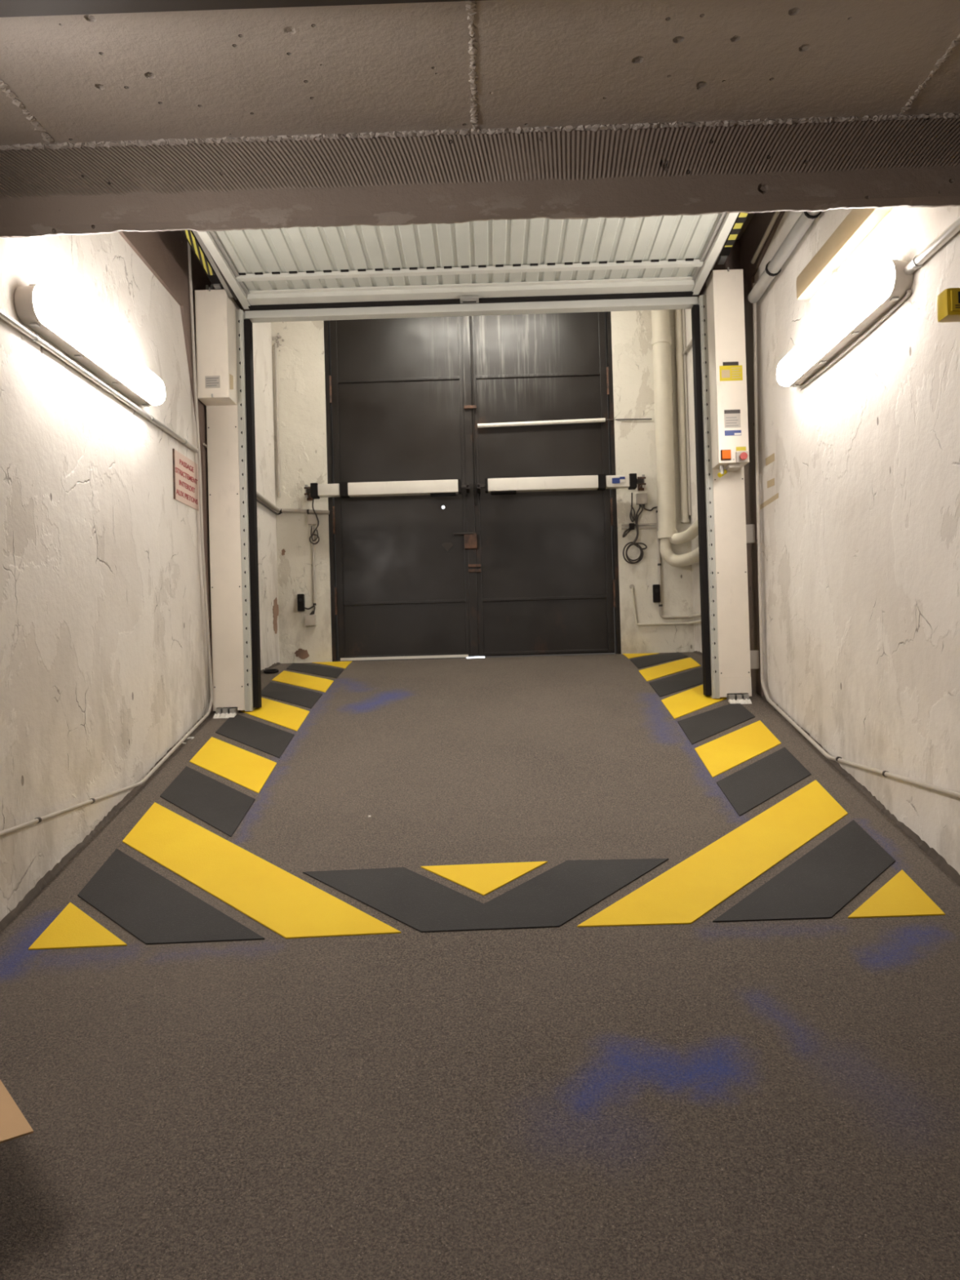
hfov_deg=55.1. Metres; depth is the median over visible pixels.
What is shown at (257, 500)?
conduit
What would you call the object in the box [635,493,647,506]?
junction box
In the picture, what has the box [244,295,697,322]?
garage door edge
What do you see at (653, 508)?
cable
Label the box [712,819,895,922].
floor marking
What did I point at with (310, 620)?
junction box
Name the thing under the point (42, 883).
baseboard
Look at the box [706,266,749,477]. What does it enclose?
control box
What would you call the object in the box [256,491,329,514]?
conduit
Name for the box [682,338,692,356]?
conduit
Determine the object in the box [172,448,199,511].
sign
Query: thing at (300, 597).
photocell
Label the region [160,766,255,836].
floor marking
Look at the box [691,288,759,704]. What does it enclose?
column
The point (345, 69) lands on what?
ceiling
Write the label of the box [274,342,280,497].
conduit
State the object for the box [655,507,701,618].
conduit
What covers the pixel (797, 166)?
ceiling beam
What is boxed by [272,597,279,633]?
brick
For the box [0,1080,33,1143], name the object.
cardboard box
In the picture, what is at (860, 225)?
wall lamp
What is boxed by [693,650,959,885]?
baseboard
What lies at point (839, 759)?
conduit
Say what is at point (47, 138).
trim
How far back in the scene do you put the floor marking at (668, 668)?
6.31 m
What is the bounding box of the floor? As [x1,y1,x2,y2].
[0,652,959,1279]
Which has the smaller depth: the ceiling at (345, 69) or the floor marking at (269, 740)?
the ceiling at (345, 69)
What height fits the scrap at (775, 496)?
0.041 m
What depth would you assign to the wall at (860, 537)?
3.86 m
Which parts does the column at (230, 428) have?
panel, guide rail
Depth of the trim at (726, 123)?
3.04 m
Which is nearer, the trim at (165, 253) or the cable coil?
the trim at (165, 253)
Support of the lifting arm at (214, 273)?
attached to the box at (215, 311)
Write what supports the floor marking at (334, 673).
on the floor
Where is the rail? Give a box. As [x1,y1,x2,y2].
[621,523,656,529]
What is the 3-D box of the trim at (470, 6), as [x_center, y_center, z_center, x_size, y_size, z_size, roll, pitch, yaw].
[-0.023,-1.696,2.493,0.035,0.019,1.139,-2,-1,1]
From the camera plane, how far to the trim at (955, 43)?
2.80 m
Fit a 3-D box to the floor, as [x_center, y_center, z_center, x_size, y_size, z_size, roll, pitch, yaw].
[0.048,0.923,2.236,3.800,1.724,10.900,-2,-1,1]
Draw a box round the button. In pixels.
[720,449,731,460]
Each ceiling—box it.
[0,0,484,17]
[0,0,959,146]
[711,213,755,239]
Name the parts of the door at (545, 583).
bolt rod, rail, rail, rail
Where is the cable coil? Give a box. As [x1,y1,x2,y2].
[622,514,647,564]
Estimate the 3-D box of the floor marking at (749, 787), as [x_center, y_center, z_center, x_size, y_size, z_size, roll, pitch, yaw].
[1.293,0.630,4.187,0.865,0.195,0.263,-1,-1,-43]
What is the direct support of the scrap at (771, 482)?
attached to the wall at (860, 537)
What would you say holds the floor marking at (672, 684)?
on the floor
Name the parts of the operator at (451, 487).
motor, rail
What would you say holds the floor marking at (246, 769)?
on the floor
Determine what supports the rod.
attached to the door at (545, 583)
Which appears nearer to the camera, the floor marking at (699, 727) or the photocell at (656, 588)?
the floor marking at (699, 727)
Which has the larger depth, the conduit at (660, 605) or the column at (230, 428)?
the conduit at (660, 605)
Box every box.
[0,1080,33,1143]
[194,284,236,405]
[304,610,316,626]
[307,514,317,526]
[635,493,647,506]
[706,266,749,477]
[936,287,959,322]
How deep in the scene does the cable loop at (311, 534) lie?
7.29 m
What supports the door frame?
attached to the wall at (300, 360)
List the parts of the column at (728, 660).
guide rail, panel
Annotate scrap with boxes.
[760,493,778,509]
[765,453,774,466]
[767,478,774,488]
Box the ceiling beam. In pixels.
[0,117,959,237]
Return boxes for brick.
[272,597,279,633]
[294,648,309,659]
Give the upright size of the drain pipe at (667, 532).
2.302 m
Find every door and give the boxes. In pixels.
[196,212,739,309]
[328,315,480,661]
[469,311,615,656]
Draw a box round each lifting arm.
[181,230,236,299]
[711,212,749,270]
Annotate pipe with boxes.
[651,309,698,566]
[674,309,689,523]
[682,309,691,515]
[747,211,821,303]
[751,211,780,263]
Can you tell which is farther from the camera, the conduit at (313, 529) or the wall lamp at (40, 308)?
the conduit at (313, 529)
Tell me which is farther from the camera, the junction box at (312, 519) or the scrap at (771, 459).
the junction box at (312, 519)
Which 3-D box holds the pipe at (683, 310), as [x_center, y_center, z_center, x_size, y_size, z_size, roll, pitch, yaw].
[1.627,-1.926,7.254,0.022,1.890,0.022,-2,-1,1]
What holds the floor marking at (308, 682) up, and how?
on the floor
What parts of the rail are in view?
rail, rail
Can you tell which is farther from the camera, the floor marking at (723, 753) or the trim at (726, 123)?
the floor marking at (723, 753)
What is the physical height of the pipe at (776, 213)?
0.259 m
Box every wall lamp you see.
[13,284,165,406]
[776,259,913,386]
[795,206,899,302]
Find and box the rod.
[477,417,652,427]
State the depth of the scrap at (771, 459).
5.21 m
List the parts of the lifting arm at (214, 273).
arm plate, arm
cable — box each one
[643,506,657,511]
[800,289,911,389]
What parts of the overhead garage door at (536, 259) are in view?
rail, rail, rail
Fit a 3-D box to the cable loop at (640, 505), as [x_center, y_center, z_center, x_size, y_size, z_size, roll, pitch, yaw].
[1.207,-0.985,7.248,0.167,0.342,0.096,-2,-1,1]
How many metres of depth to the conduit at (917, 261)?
3.22 m
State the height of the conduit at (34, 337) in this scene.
0.029 m
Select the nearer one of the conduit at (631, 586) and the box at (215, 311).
the box at (215, 311)
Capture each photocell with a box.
[297,594,315,614]
[652,584,660,602]
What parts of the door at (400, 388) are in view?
rail, rail, rail, handle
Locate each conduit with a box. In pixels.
[0,240,213,836]
[0,309,200,453]
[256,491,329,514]
[256,498,280,515]
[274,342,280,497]
[311,528,315,605]
[629,584,701,626]
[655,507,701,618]
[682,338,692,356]
[752,282,959,798]
[903,216,959,275]
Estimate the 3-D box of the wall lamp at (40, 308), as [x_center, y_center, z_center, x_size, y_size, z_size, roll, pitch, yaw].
[-1.602,-1.215,3.908,0.123,0.148,1.236,-2,-1,1]
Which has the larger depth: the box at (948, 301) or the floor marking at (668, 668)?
the floor marking at (668, 668)
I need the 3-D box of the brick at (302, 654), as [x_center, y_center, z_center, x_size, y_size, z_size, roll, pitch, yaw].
[-1.415,0.109,7.312,0.119,0.088,0.003,-2,-1,1]
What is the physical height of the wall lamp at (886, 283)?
0.148 m
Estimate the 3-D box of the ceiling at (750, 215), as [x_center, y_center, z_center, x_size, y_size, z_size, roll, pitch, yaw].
[-0.050,-2.502,4.571,3.290,0.150,2.340,-2,-1,1]
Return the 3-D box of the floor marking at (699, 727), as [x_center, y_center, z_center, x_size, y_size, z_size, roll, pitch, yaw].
[1.274,0.445,5.029,0.787,0.173,0.263,-1,-1,-42]
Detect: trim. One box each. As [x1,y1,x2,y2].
[0,78,56,144]
[0,111,959,151]
[118,230,213,711]
[465,0,479,130]
[739,211,785,697]
[897,33,959,116]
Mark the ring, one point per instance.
(267, 671)
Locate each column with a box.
[206,301,262,718]
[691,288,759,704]
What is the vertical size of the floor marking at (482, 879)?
0.062 m
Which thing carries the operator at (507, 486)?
attached to the door at (545, 583)
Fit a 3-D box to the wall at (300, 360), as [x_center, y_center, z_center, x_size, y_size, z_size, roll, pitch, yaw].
[0.014,-1.257,7.471,3.290,3.350,0.300,-2,-1,1]
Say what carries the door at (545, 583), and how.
in the wall at (300, 360)
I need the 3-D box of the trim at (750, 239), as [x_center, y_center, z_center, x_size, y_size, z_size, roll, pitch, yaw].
[1.628,-1.074,4.656,0.018,2.796,2.590,-2,-1,1]
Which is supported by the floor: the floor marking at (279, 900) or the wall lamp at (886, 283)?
the floor marking at (279, 900)
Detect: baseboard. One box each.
[0,662,280,931]
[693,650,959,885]
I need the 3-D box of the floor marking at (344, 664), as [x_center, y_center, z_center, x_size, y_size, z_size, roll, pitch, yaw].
[-1.164,0.194,7.052,0.338,0.052,0.476,-2,-1,1]
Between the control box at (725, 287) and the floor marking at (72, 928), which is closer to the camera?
the floor marking at (72, 928)
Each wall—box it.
[0,231,279,921]
[271,309,693,663]
[684,205,959,875]
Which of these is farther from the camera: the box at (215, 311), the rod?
the rod
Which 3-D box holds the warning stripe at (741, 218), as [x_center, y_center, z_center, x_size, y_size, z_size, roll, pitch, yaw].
[1.361,-2.300,4.503,0.122,0.275,1.760,-2,-1,1]
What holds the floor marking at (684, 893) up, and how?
on the floor
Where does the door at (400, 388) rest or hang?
in the wall at (300, 360)
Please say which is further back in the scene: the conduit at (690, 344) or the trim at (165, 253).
the conduit at (690, 344)
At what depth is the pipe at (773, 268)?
4.71 m
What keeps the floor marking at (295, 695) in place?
on the floor
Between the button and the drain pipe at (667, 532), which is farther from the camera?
the drain pipe at (667, 532)
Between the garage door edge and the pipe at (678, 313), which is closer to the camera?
the garage door edge
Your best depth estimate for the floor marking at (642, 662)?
6.79 m
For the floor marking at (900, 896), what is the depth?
3.07 m
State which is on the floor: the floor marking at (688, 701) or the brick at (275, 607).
the floor marking at (688, 701)
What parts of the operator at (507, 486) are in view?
rail, motor, label plate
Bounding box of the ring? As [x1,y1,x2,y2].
[263,668,279,673]
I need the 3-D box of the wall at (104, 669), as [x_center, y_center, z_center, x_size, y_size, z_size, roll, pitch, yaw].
[-1.732,-0.541,5.362,0.200,4.750,4.570,-2,-1,1]
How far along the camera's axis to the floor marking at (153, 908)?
3.18 m
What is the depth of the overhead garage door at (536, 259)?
5.05 m
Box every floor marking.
[28,902,127,950]
[77,848,264,944]
[122,802,400,938]
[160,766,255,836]
[189,737,276,793]
[215,714,294,758]
[240,697,309,731]
[261,681,322,708]
[271,671,333,692]
[286,662,343,678]
[302,858,668,932]
[311,661,352,668]
[420,861,547,895]
[577,779,848,927]
[622,653,658,658]
[630,652,688,668]
[638,657,700,681]
[648,666,702,697]
[661,684,726,719]
[677,703,755,744]
[694,720,781,777]
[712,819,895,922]
[716,746,811,816]
[847,870,945,918]
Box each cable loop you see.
[309,498,319,544]
[622,492,643,537]
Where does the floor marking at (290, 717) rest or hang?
on the floor
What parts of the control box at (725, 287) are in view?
rating plate, plate, button plate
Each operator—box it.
[303,479,469,500]
[476,473,645,494]
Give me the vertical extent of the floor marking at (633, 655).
0.039 m
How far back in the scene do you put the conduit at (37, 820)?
5.24 m
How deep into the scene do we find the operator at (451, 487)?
7.14 m
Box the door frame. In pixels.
[323,311,621,662]

